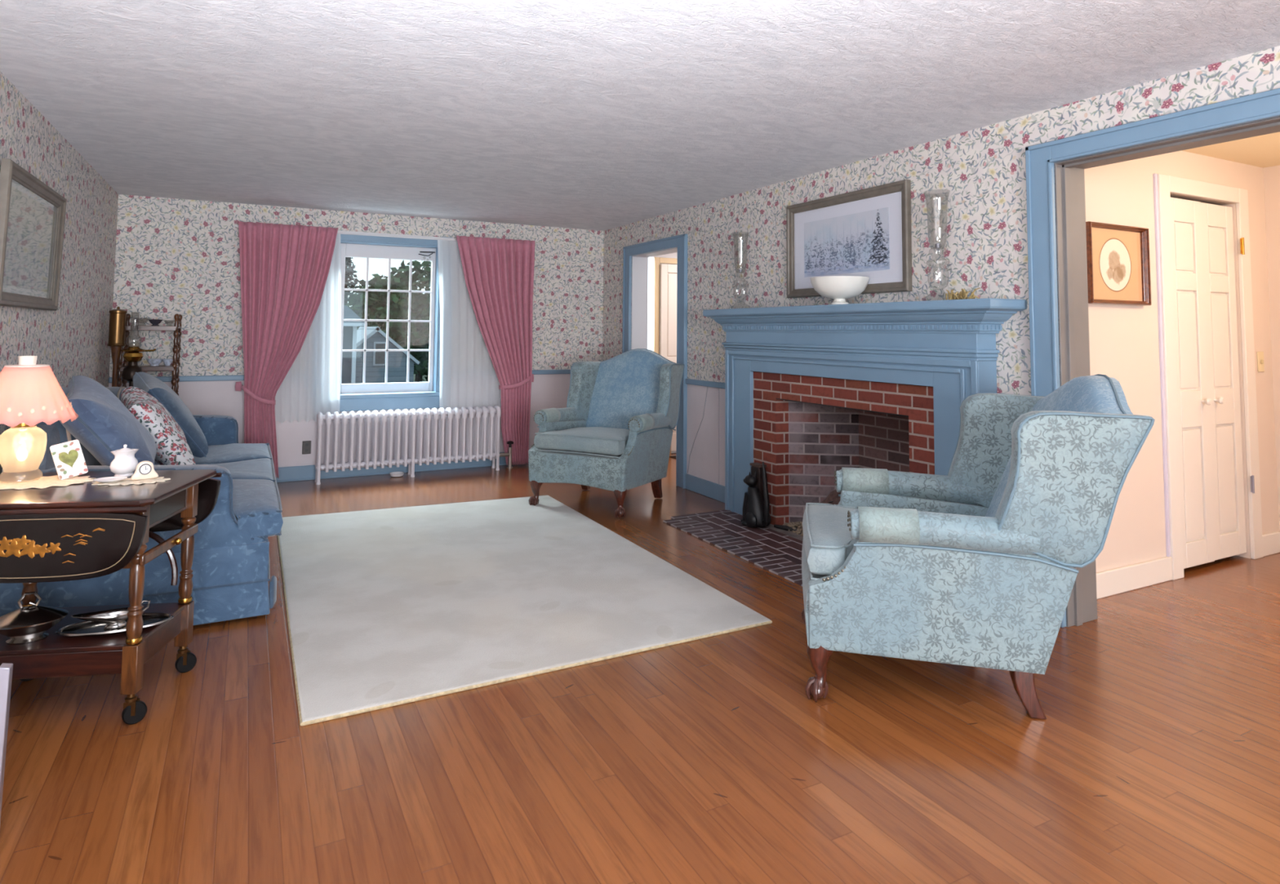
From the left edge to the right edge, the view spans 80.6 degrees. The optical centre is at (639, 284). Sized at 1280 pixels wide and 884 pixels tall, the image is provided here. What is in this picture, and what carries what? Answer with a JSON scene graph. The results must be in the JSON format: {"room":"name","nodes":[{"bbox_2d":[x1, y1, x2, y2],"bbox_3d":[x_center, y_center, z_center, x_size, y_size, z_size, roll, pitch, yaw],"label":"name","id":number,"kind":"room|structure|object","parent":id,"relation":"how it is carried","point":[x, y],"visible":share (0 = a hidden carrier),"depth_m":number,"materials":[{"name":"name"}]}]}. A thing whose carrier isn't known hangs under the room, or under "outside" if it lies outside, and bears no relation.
{"room":"living room","nodes":[
{"label":"living room","id":0,"kind":"room"},
{"bbox_2d":[0,71,118,479],"bbox_3d":[-1.427,0.147,0.625,0.100,2.300,11.600,2,-4,-27],"label":"wall","id":1,"kind":"structure","parent":0,"point":[73,339],"depth_m":4.32,"materials":[{"name":"paper"}]},
{"bbox_2d":[0,158,66,311],"bbox_3d":[-2.843,-0.188,3.537,0.036,0.600,1.060,4,-5,-27],"label":"framed print","id":2,"kind":"object","parent":1,"relation":"attached to","point":[33,214],"visible":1,"depth_m":3.48,"materials":[{"name":"grey paper"}]},
{"bbox_2d":[120,315,155,386],"bbox_3d":[-3.644,0.891,5.432,0.199,1.380,0.156,0,-4,3],"label":"oil lamp","id":3,"kind":"object","parent":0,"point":[133,356],"visible":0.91,"depth_m":5.42,"materials":[{"name":"brown metal"}]},
{"bbox_2d":[107,306,127,386],"bbox_3d":[-3.763,0.868,5.395,0.112,1.420,0.112,2,-4,-27],"label":"cylinder","id":4,"kind":"object","parent":3,"relation":"attached to","point":[117,317],"visible":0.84,"depth_m":5.39,"materials":[{"name":"brown metal"}]},
{"bbox_2d":[108,194,677,467],"bbox_3d":[-1.179,0.576,7.445,6.840,2.300,0.300,2,-4,-27],"label":"wall","id":5,"kind":"structure","parent":0,"point":[173,256],"depth_m":6.19,"materials":[{"name":"paper"}]},
{"bbox_2d":[235,221,337,478],"bbox_3d":[-2.924,0.551,6.221,0.752,2.094,0.125,2,-4,-24],"label":"curtain","id":6,"kind":"object","parent":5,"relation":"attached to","point":[284,268],"visible":0.9,"depth_m":6.19,"materials":[{"name":"fabric"}]},
{"bbox_2d":[302,440,311,454],"bbox_3d":[-2.814,1.378,6.373,0.068,0.110,0.010,2,-4,-27],"label":"wall outlet","id":7,"kind":"object","parent":5,"relation":"attached to","point":[306,445],"visible":1,"depth_m":6.37,"materials":[{"name":"grey"}]},
{"bbox_2d":[108,369,570,382],"bbox_3d":[-2.216,0.806,6.710,4.140,0.043,0.022,2,-4,-27],"label":"trim","id":8,"kind":"structure","parent":5,"relation":"attached to","point":[194,378],"depth_m":6.08,"materials":[{"name":"blue wood"}]},
{"bbox_2d":[235,225,457,240],"bbox_3d":[-2.180,-0.426,6.770,2.562,0.014,0.077,2,-4,-27],"label":"curtain rod","id":9,"kind":"object","parent":5,"relation":"attached to","point":[236,226],"visible":0.56,"depth_m":6.72,"materials":[{"name":"white paint"}]},
{"bbox_2d":[275,233,341,423],"bbox_3d":[-2.809,0.352,6.370,0.560,1.612,0.029,2,-4,-27],"label":"sheer curtain","id":10,"kind":"object","parent":9,"relation":"hanging from","point":[311,386],"visible":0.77,"depth_m":6.40,"materials":[{"name":"white fabric"}]},
{"bbox_2d":[437,240,501,409],"bbox_3d":[-1.573,0.384,7.012,0.651,1.577,0.029,2,-4,-27],"label":"sheer curtain","id":11,"kind":"object","parent":9,"relation":"hanging from","point":[468,375],"visible":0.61,"depth_m":6.96,"materials":[{"name":"white fabric"}]},
{"bbox_2d":[456,235,535,465],"bbox_3d":[-1.339,0.625,7.035,0.809,2.114,0.122,3,-4,-32],"label":"curtain","id":12,"kind":"object","parent":9,"relation":"hanging from","point":[499,273],"visible":1,"depth_m":7.07,"materials":[{"name":"fabric"}]},
{"bbox_2d":[337,230,454,411],"bbox_3d":[-2.339,0.334,6.838,1.205,1.570,0.332,2,-4,-27],"label":"window","id":13,"kind":"structure","parent":5,"relation":"in","point":[407,395],"depth_m":6.83,"materials":[{"name":"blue wood"}]},
{"bbox_2d":[418,251,435,256],"bbox_3d":[-1.974,-0.243,6.974,0.164,0.128,0.040,2,-4,-27],"label":"ornament","id":14,"kind":"object","parent":13,"relation":"hanging from","point":[432,252],"visible":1,"depth_m":6.98,"materials":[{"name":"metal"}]},
{"bbox_2d":[275,452,528,482],"bbox_3d":[-2.221,1.611,6.656,4.140,0.120,0.030,2,-4,-27],"label":"baseboard","id":15,"kind":"structure","parent":5,"relation":"attached to","point":[292,473],"depth_m":6.56,"materials":[{"name":"blue wood"}]},
{"bbox_2d":[653,257,677,354],"bbox_3d":[0.544,0.756,8.173,0.900,2.060,0.020,2,-4,-27],"label":"trim","id":16,"kind":"structure","parent":5,"relation":"attached to","point":[657,260],"depth_m":8.01,"materials":[{"name":"beige wood"}]},
{"bbox_2d":[659,263,677,451],"bbox_3d":[0.561,0.785,8.155,0.785,1.980,0.035,2,-4,-27],"label":"door","id":17,"kind":"structure","parent":5,"relation":"in","point":[668,275],"depth_m":8.03,"materials":[{"name":"beige paint"}]},
{"bbox_2d":[0,453,1279,883],"bbox_3d":[1.793,1.503,2.503,7.640,0.120,12.300,2,-4,-27],"label":"floor","id":18,"kind":"structure","parent":0,"point":[1154,758],"depth_m":2.25,"materials":[{"name":"brown wood"}]},
{"bbox_2d":[0,662,13,821],"bbox_3d":[-1.745,1.154,1.778,0.398,0.430,0.032,2,-4,-27],"label":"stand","id":19,"kind":"object","parent":18,"relation":"on","point":[6,669],"visible":1,"depth_m":1.86,"materials":[{"name":"white"}]},
{"bbox_2d":[0,469,222,724],"bbox_3d":[-1.928,1.063,2.638,0.620,0.715,0.608,1,-4,-8],"label":"cart","id":20,"kind":"object","parent":18,"relation":"on","point":[84,531],"visible":0.94,"depth_m":2.42,"materials":[{"name":"brown wood"}]},
{"bbox_2d":[0,591,68,644],"bbox_3d":[-1.995,1.083,2.465,0.210,0.152,0.158,2,-4,-27],"label":"covered dish","id":21,"kind":"object","parent":20,"relation":"on","point":[28,624],"visible":1,"depth_m":2.43,"materials":[{"name":"silver metal"}]},
{"bbox_2d":[0,475,95,489],"bbox_3d":[-2.138,0.703,2.683,0.350,0.006,0.250,1,-4,-12],"label":"doily","id":22,"kind":"object","parent":20,"relation":"on","point":[41,482],"visible":0.91,"depth_m":2.67,"materials":[{"name":"beige fabric"}]},
{"bbox_2d":[0,355,78,479],"bbox_3d":[-2.211,0.479,2.710,0.318,0.441,0.311,2,-4,-27],"label":"table lamp","id":23,"kind":"object","parent":22,"relation":"on","point":[31,394],"visible":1,"depth_m":2.66,"materials":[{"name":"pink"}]},
{"bbox_2d":[49,440,88,479],"bbox_3d":[-2.084,0.646,2.755,0.053,0.147,0.108,-2,-4,33],"label":"greeting card","id":24,"kind":"object","parent":22,"relation":"on","point":[68,457],"visible":0.99,"depth_m":2.75,"materials":[{"name":"paper"}]},
{"bbox_2d":[58,449,78,467],"bbox_3d":[-2.080,0.637,2.750,0.024,0.063,0.059,-2,-4,33],"label":"photo","id":25,"kind":"object","parent":24,"relation":"attached to","point":[67,458],"depth_m":2.75},
{"bbox_2d":[0,602,184,655],"bbox_3d":[-1.922,1.175,2.583,0.540,0.015,0.390,1,-4,-8],"label":"shelf","id":26,"kind":"object","parent":20,"relation":"attached to","point":[55,644],"depth_m":2.45,"materials":[{"name":"brown wood"}]},
{"bbox_2d":[54,612,173,636],"bbox_3d":[-1.781,1.159,2.566,0.341,0.016,0.164,2,-4,-23],"label":"serving tray","id":27,"kind":"object","parent":20,"relation":"on","point":[83,628],"visible":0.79,"depth_m":2.55,"materials":[{"name":"silver metal"}]},
{"bbox_2d":[71,600,150,629],"bbox_3d":[-1.795,1.127,2.564,0.222,0.072,0.068,3,-4,-35],"label":"gravy boat","id":28,"kind":"object","parent":27,"relation":"on","point":[113,618],"visible":0.85,"depth_m":2.55,"materials":[{"name":"silver metal"}]},
{"bbox_2d":[71,607,128,629],"bbox_3d":[-1.809,1.133,2.553,0.187,0.059,0.068,3,-4,-35],"label":"bowl","id":29,"kind":"object","parent":28,"relation":"on","point":[113,618],"depth_m":2.55,"materials":[{"name":"silver metal"}]},
{"bbox_2d":[109,444,138,476],"bbox_3d":[-1.925,0.657,2.820,0.091,0.117,0.091,-3,-5,42],"label":"sugar bowl","id":30,"kind":"object","parent":20,"relation":"on","point":[124,463],"visible":0.97,"depth_m":2.79,"materials":[{"name":"white ceramic"}]},
{"bbox_2d":[91,476,170,485],"bbox_3d":[-1.828,0.708,2.715,0.250,0.007,0.144,1,-4,-15],"label":"doily","id":31,"kind":"object","parent":20,"relation":"on","point":[126,482],"visible":0.75,"depth_m":2.69,"materials":[{"name":"beige fabric"}]},
{"bbox_2d":[93,476,127,482],"bbox_3d":[-1.881,0.696,2.682,0.100,0.012,0.075,2,-4,-27],"label":"saucer","id":32,"kind":"object","parent":31,"relation":"on","point":[108,479],"visible":1,"depth_m":2.69,"materials":[{"name":"white ceramic"}]},
{"bbox_2d":[131,460,158,479],"bbox_3d":[-1.791,0.673,2.733,0.084,0.066,0.030,3,-5,-39],"label":"desk clock","id":33,"kind":"object","parent":31,"relation":"on","point":[144,469],"visible":1,"depth_m":2.72,"materials":[{"name":"beige ceramic"}]},
{"bbox_2d":[0,386,283,625],"bbox_3d":[-2.587,1.003,4.160,1.042,0.975,2.363,2,-4,-27],"label":"sofa","id":34,"kind":"object","parent":18,"relation":"on","point":[231,566],"visible":0.41,"depth_m":3.24,"materials":[{"name":"fabric"}]},
{"bbox_2d":[36,386,102,466],"bbox_3d":[-2.563,0.736,3.420,0.243,0.535,0.660,2,-4,-27],"label":"cushion","id":35,"kind":"object","parent":34,"relation":"on","point":[63,435],"depth_m":3.16,"materials":[{"name":"fabric"}]},
{"bbox_2d":[59,375,156,466],"bbox_3d":[-2.350,0.667,3.354,0.360,0.505,0.590,3,-4,-34],"label":"throw pillow","id":36,"kind":"object","parent":34,"relation":"on","point":[104,424],"visible":0.67,"depth_m":3.20,"materials":[{"name":"fabric"}]},
{"bbox_2d":[106,386,124,400],"bbox_3d":[-3.170,0.851,4.599,0.228,0.445,0.660,2,-4,-27],"label":"cushion","id":37,"kind":"object","parent":34,"relation":"on","point":[117,391],"depth_m":4.51,"materials":[{"name":"fabric"}]},
{"bbox_2d":[120,386,195,465],"bbox_3d":[-2.455,0.756,3.847,0.304,0.451,0.511,3,-5,-38],"label":"throw pillow","id":38,"kind":"object","parent":34,"relation":"on","point":[173,448],"visible":0.6,"depth_m":3.72,"materials":[{"name":"fabric"}]},
{"bbox_2d":[133,371,208,457],"bbox_3d":[-2.760,0.761,4.434,0.330,0.480,0.559,4,-5,-41],"label":"throw pillow","id":39,"kind":"object","parent":34,"relation":"on","point":[196,440],"visible":0.71,"depth_m":4.33,"materials":[{"name":"fabric"}]},
{"bbox_2d":[154,443,271,464],"bbox_3d":[-2.818,1.147,4.851,0.807,0.176,0.806,2,-4,-27],"label":"seat cushion","id":40,"kind":"object","parent":34,"relation":"on","point":[218,453],"depth_m":4.76,"materials":[{"name":"blue fabric"}]},
{"bbox_2d":[155,457,275,482],"bbox_3d":[-2.477,1.109,4.194,0.807,0.176,0.662,2,-4,-27],"label":"seat cushion","id":41,"kind":"object","parent":34,"relation":"on","point":[260,468],"depth_m":4.32,"materials":[{"name":"blue fabric"}]},
{"bbox_2d":[232,479,283,537],"bbox_3d":[-2.133,1.070,3.534,0.807,0.176,0.811,2,-4,-27],"label":"seat cushion","id":42,"kind":"object","parent":34,"relation":"on","point":[257,508],"depth_m":3.37,"materials":[{"name":"blue fabric"}]},
{"bbox_2d":[117,313,182,395],"bbox_3d":[-3.710,0.909,5.691,0.376,1.376,0.316,2,-4,-27],"label":"shelf","id":43,"kind":"object","parent":18,"relation":"on","point":[176,327],"visible":0.31,"depth_m":5.66,"materials":[{"name":"brown wood"}]},
{"bbox_2d":[146,359,162,365],"bbox_3d":[-3.681,0.592,5.725,0.110,0.050,0.108,2,-4,-27],"label":"bowl","id":44,"kind":"object","parent":43,"relation":"on","point":[152,362],"visible":1,"depth_m":5.69,"materials":[{"name":"white ceramic"}]},
{"bbox_2d":[148,319,162,325],"bbox_3d":[-3.695,0.294,5.758,0.094,0.050,0.096,2,-4,-27],"label":"glass dish","id":45,"kind":"object","parent":43,"relation":"on","point":[154,322],"visible":0.91,"depth_m":5.73,"materials":[{"name":"grey"}]},
{"bbox_2d":[162,359,173,365],"bbox_3d":[-3.605,0.595,5.764,0.070,0.050,0.069,2,-4,-27],"label":"cup","id":46,"kind":"object","parent":43,"relation":"on","point":[166,362],"visible":1,"depth_m":5.75,"materials":[{"name":"white ceramic"}]},
{"bbox_2d":[389,471,404,476],"bbox_3d":[-2.106,1.649,6.539,0.124,0.030,0.124,2,-4,-27],"label":"saucer","id":47,"kind":"object","parent":18,"relation":"on","point":[393,473],"visible":1,"depth_m":6.52,"materials":[{"name":"white ceramic"}]},
{"bbox_2d":[314,405,513,484],"bbox_3d":[-1.925,1.381,6.626,1.693,0.581,0.172,2,-4,-27],"label":"radiator","id":48,"kind":"object","parent":18,"relation":"on","point":[489,416],"visible":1,"depth_m":6.58,"materials":[{"name":"white metal"}]},
{"bbox_2d":[277,495,772,725],"bbox_3d":[-0.918,1.515,4.145,1.899,0.018,2.933,2,-4,-27],"label":"area rug","id":49,"kind":"object","parent":18,"relation":"on","point":[385,607],"visible":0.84,"depth_m":3.49,"materials":[{"name":"carpet"}]},
{"bbox_2d":[528,348,684,518],"bbox_3d":[-0.221,1.063,5.771,0.914,1.122,1.080,-1,-4,27],"label":"chair","id":50,"kind":"object","parent":18,"relation":"on","point":[614,432],"visible":1,"depth_m":5.64,"materials":[{"name":"blue fabric"}]},
{"bbox_2d":[533,426,629,455],"bbox_3d":[-0.331,1.138,5.547,0.702,0.135,0.581,-1,-4,27],"label":"seat cushion","id":51,"kind":"object","parent":50,"relation":"on","point":[566,441],"depth_m":5.34,"materials":[{"name":"blue fabric"}]},
{"bbox_2d":[662,297,1026,586],"bbox_3d":[1.105,0.843,4.471,1.100,1.432,2.416,2,-4,-27],"label":"fireplace","id":52,"kind":"object","parent":18,"relation":"on","point":[812,392],"visible":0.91,"depth_m":4.61,"materials":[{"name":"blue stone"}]},
{"bbox_2d":[729,232,751,308],"bbox_3d":[0.714,-0.095,5.365,0.156,0.545,0.148,2,-4,-27],"label":"lamp","id":53,"kind":"object","parent":52,"relation":"on","point":[740,269],"visible":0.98,"depth_m":5.36,"materials":[{"name":"clear glass"}]},
{"bbox_2d":[740,462,771,528],"bbox_3d":[0.759,1.364,4.936,0.170,0.426,0.267,2,-4,-27],"label":"cat figurine","id":54,"kind":"object","parent":52,"relation":"on","point":[756,513],"visible":1,"depth_m":4.88,"materials":[{"name":"metal"}]},
{"bbox_2d":[749,462,766,502],"bbox_3d":[0.786,1.390,5.022,0.060,0.385,0.110,2,-4,-27],"label":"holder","id":55,"kind":"object","parent":52,"relation":"on","point":[757,467],"visible":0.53,"depth_m":4.99,"materials":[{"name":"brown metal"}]},
{"bbox_2d":[773,524,795,531],"bbox_3d":[0.926,1.560,4.837,0.032,0.032,0.150,4,-5,-42],"label":"chip","id":56,"kind":"object","parent":52,"relation":"on","point":[780,526],"visible":1,"depth_m":4.83,"materials":[{"name":"wood"}]},
{"bbox_2d":[782,521,803,536],"bbox_3d":[1.081,1.544,4.792,0.253,0.058,0.486,2,-4,-27],"label":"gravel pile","id":57,"kind":"object","parent":52,"relation":"in","point":[799,524],"visible":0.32,"depth_m":4.84,"materials":[{"name":"gravel"}]},
{"bbox_2d":[809,275,869,304],"bbox_3d":[1.165,0.043,4.407,0.343,0.158,0.343,2,-4,-27],"label":"pedestal bowl","id":58,"kind":"object","parent":52,"relation":"on","point":[839,288],"visible":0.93,"depth_m":4.30,"materials":[{"name":"white ceramic"}]},
{"bbox_2d":[702,297,1026,333],"bbox_3d":[1.131,0.209,4.521,0.254,0.160,2.416,2,-4,-27],"label":"shelf","id":59,"kind":"object","parent":52,"relation":"attached to","point":[987,315],"depth_m":4.07,"materials":[{"name":"blue wood"}]},
{"bbox_2d":[922,190,950,301],"bbox_3d":[1.511,-0.193,3.833,0.161,0.562,0.153,2,-4,-27],"label":"lamp","id":60,"kind":"object","parent":52,"relation":"on","point":[937,245],"visible":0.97,"depth_m":3.83,"materials":[{"name":"clear glass"}]},
{"bbox_2d":[945,287,980,299],"bbox_3d":[1.580,0.049,3.663,0.113,0.055,0.203,2,-4,-27],"label":"sprig","id":61,"kind":"object","parent":52,"relation":"on","point":[962,295],"visible":0.89,"depth_m":3.67,"materials":[{"name":"plant"}]},
{"bbox_3d":[1.387,1.472,4.574,0.273,0.170,0.620,2,-4,-27],"label":"grate","id":62,"kind":"object","parent":52,"relation":"on","visible":0},
{"bbox_2d":[820,489,840,505],"bbox_3d":[1.249,1.376,4.799,0.368,0.340,0.137,-1,-4,24],"label":"log","id":63,"kind":"object","parent":62,"relation":"on","point":[833,496],"visible":0.12,"depth_m":4.76,"materials":[{"name":"brown wood"}]},
{"bbox_2d":[801,373,1155,719],"bbox_3d":[1.201,0.900,2.894,1.137,1.122,0.888,0,-4,11],"label":"chair","id":64,"kind":"object","parent":18,"relation":"on","point":[973,565],"visible":1,"depth_m":2.52,"materials":[{"name":"blue fabric"}]},
{"bbox_2d":[802,504,857,575],"bbox_3d":[0.948,0.991,2.938,0.612,0.135,0.682,0,-4,11],"label":"seat cushion","id":65,"kind":"object","parent":64,"relation":"on","point":[828,544],"depth_m":2.75,"materials":[{"name":"blue fabric"}]},
{"bbox_2d":[0,0,1279,231],"bbox_3d":[0.442,-0.979,1.607,4.240,0.100,11.700,2,-4,-27],"label":"ceiling","id":66,"kind":"structure","parent":0,"point":[602,115],"depth_m":3.15,"materials":[{"name":"paint"}]},
{"bbox_2d":[602,45,1279,626],"bbox_3d":[2.362,0.300,2.587,0.160,2.300,11.600,2,-4,-27],"label":"wall","id":67,"kind":"structure","parent":0,"point":[983,169],"depth_m":4.04,"materials":[{"name":"paper"}]},
{"bbox_2d":[631,247,677,349],"bbox_3d":[0.200,0.691,6.745,0.169,2.005,0.940,2,-4,-27],"label":"trim","id":68,"kind":"structure","parent":67,"relation":"attached to","point":[639,262],"depth_m":7.17,"materials":[{"name":"grey paint"}]},
{"bbox_2d":[622,233,687,488],"bbox_3d":[0.109,0.650,6.700,0.034,2.080,1.150,2,-4,-27],"label":"trim","id":69,"kind":"structure","parent":67,"relation":"attached to","point":[680,242],"depth_m":6.28,"materials":[{"name":"blue wood"}]},
{"bbox_2d":[687,386,707,472],"bbox_3d":[0.458,1.163,6.005,0.008,0.716,0.304,2,-4,-27],"label":"cord","id":70,"kind":"object","parent":67,"relation":"attached to","point":[707,387],"visible":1,"depth_m":5.99,"materials":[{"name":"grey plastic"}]},
{"bbox_2d":[685,473,724,502],"bbox_3d":[0.163,1.622,6.536,0.018,0.120,2.440,2,-4,-27],"label":"baseboard","id":71,"kind":"structure","parent":67,"relation":"attached to","point":[702,486],"depth_m":5.85,"materials":[{"name":"blue wood"}]},
{"bbox_2d":[685,378,724,388],"bbox_3d":[0.168,0.817,6.585,0.022,0.043,2.440,2,-4,-27],"label":"trim","id":72,"kind":"structure","parent":67,"relation":"attached to","point":[689,381],"depth_m":5.90,"materials":[{"name":"blue wood"}]},
{"bbox_2d":[718,387,719,484],"bbox_3d":[0.601,1.153,5.743,0.004,0.725,0.004,2,-4,-27],"label":"trim","id":73,"kind":"structure","parent":67,"relation":"attached to","point":[718,388],"depth_m":5.74,"materials":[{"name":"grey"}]},
{"bbox_2d":[786,179,912,297],"bbox_3d":[1.232,-0.242,4.593,0.035,0.615,1.045,2,-4,-27],"label":"framed print","id":74,"kind":"object","parent":67,"relation":"attached to","point":[866,232],"visible":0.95,"depth_m":4.51,"materials":[{"name":"white paper"}]},
{"bbox_2d":[1025,88,1279,627],"bbox_3d":[2.433,0.359,2.234,0.034,2.140,2.755,2,-4,-27],"label":"trim","id":75,"kind":"structure","parent":67,"relation":"attached to","point":[1040,159],"depth_m":3.37,"materials":[{"name":"blue wood"}]},
{"bbox_2d":[1053,116,1279,626],"bbox_3d":[2.536,0.401,2.297,0.210,2.065,2.535,2,-4,-27],"label":"trim","id":76,"kind":"structure","parent":67,"relation":"attached to","point":[1069,179],"depth_m":3.39,"materials":[{"name":"paint"}]},
{"bbox_2d":[1096,530,1279,599],"bbox_3d":[4.448,1.306,0.950,2.110,0.120,6.880,2,-4,-27],"label":"baseboard","id":77,"kind":"structure","parent":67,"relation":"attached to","point":[1114,581],"depth_m":3.80,"materials":[{"name":"beige paint"}]},
{"bbox_2d":[1084,151,1279,573],"bbox_3d":[2.893,0.401,4.133,2.210,2.300,0.100,2,-4,-27],"label":"wall","id":78,"kind":"structure","parent":0,"point":[1124,340],"depth_m":3.96,"materials":[{"name":"beige paint"}]},
{"bbox_2d":[1085,221,1151,306],"bbox_3d":[2.433,-0.100,3.842,0.500,0.405,0.040,2,-4,-27],"label":"framed print","id":79,"kind":"object","parent":78,"relation":"attached to","point":[1118,260],"visible":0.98,"depth_m":3.86,"materials":[{"name":"paper"}]},
{"bbox_2d":[1153,173,1170,556],"bbox_3d":[2.768,0.412,4.004,0.020,2.020,0.012,2,-4,-27],"label":"trim","id":80,"kind":"structure","parent":78,"relation":"attached to","point":[1155,175],"depth_m":4.00,"materials":[{"name":"white paint"}]},
{"bbox_2d":[1170,197,1214,568],"bbox_3d":[3.024,0.523,4.136,0.351,2.000,0.083,2,-4,-27],"label":"door","id":81,"kind":"structure","parent":78,"relation":"in","point":[1193,402],"depth_m":4.15,"materials":[{"name":"beige paint"}]},
{"bbox_2d":[1157,173,1263,580],"bbox_3d":[3.186,0.489,4.212,0.920,2.140,0.022,2,-4,-27],"label":"trim","id":82,"kind":"structure","parent":78,"relation":"attached to","point":[1166,184],"depth_m":4.18,"materials":[{"name":"beige paint"}]},
{"bbox_2d":[1200,202,1246,560],"bbox_3d":[3.336,0.536,4.306,0.350,2.000,0.083,2,-4,-27],"label":"door","id":83,"kind":"structure","parent":78,"relation":"in","point":[1217,228],"depth_m":4.32,"materials":[{"name":"beige paint"}]},
{"bbox_2d":[1240,237,1244,254],"bbox_3d":[3.520,-0.223,4.407,0.026,0.100,0.015,2,-4,-27],"label":"hinge door","id":84,"kind":"structure","parent":78,"relation":"in","point":[1242,240],"depth_m":4.40,"materials":[{"name":"gold metal"}]},
{"bbox_2d":[1249,475,1254,493],"bbox_3d":[3.509,1.145,4.322,0.026,0.100,0.015,2,-4,-27],"label":"hinge door","id":85,"kind":"structure","parent":78,"relation":"in","point":[1251,477],"depth_m":4.32,"materials":[{"name":"grey metal"}]},
{"bbox_2d":[1257,351,1264,372],"bbox_3d":[3.687,0.459,4.477,0.070,0.120,0.016,2,-4,-27],"label":"light switch","id":86,"kind":"object","parent":78,"relation":"attached to","point":[1260,366],"visible":1,"depth_m":4.47,"materials":[{"name":"beige plastic"}]},
{"bbox_2d":[1181,132,1279,168],"bbox_3d":[4.488,-0.975,1.161,2.210,0.100,6.980,2,-4,-27],"label":"ceiling","id":87,"kind":"structure","parent":0,"point":[1263,151],"depth_m":4.20,"materials":[{"name":"beige paint"}]},
{"bbox_2d":[1263,165,1279,530],"bbox_3d":[5.414,0.261,1.570,0.100,2.300,6.980,2,-4,-27],"label":"wall","id":88,"kind":"structure","parent":0,"point":[1271,174],"depth_m":4.55,"materials":[{"name":"beige paint"}]},
{"label":"outside","id":89,"kind":"structure","parent":0,"visible":0},
{"bbox_2d":[413,367,426,382],"bbox_3d":[-21.847,7.250,48.620,120.000,0.200,87.000,2,-4,-27],"label":"ground","id":90,"kind":"structure","parent":89,"point":[423,376],"depth_m":66.57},
{"bbox_2d":[343,257,359,305],"bbox_3d":[-15.214,1.030,38.980,2.838,7.041,2.601,0,-4,7],"label":"conifer","id":91,"kind":"object","parent":90,"relation":"on","point":[349,270],"visible":0.18,"depth_m":38.85,"materials":[{"name":"green plant"}]},
{"bbox_2d":[341,305,367,383],"bbox_3d":[-11.700,1.940,21.758,6.940,7.200,2.300,2,-4,-27],"label":"house","id":92,"kind":"structure","parent":90,"relation":"on","point":[349,329],"depth_m":22.43,"materials":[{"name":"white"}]},
{"bbox_2d":[355,326,419,383],"bbox_3d":[-10.089,3.746,27.711,2.862,4.368,5.250,2,-4,-27],"label":"house","id":93,"kind":"structure","parent":90,"relation":"on","point":[375,337],"depth_m":25.64,"materials":[{"name":"blue"}]},
{"bbox_2d":[346,259,431,382],"bbox_3d":[-8.951,2.572,33.289,7.633,7.434,4.300,3,-4,-31],"label":"broadleaf tree","id":94,"kind":"object","parent":90,"relation":"on","point":[376,300],"visible":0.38,"depth_m":31.75,"materials":[{"name":"green plant"}]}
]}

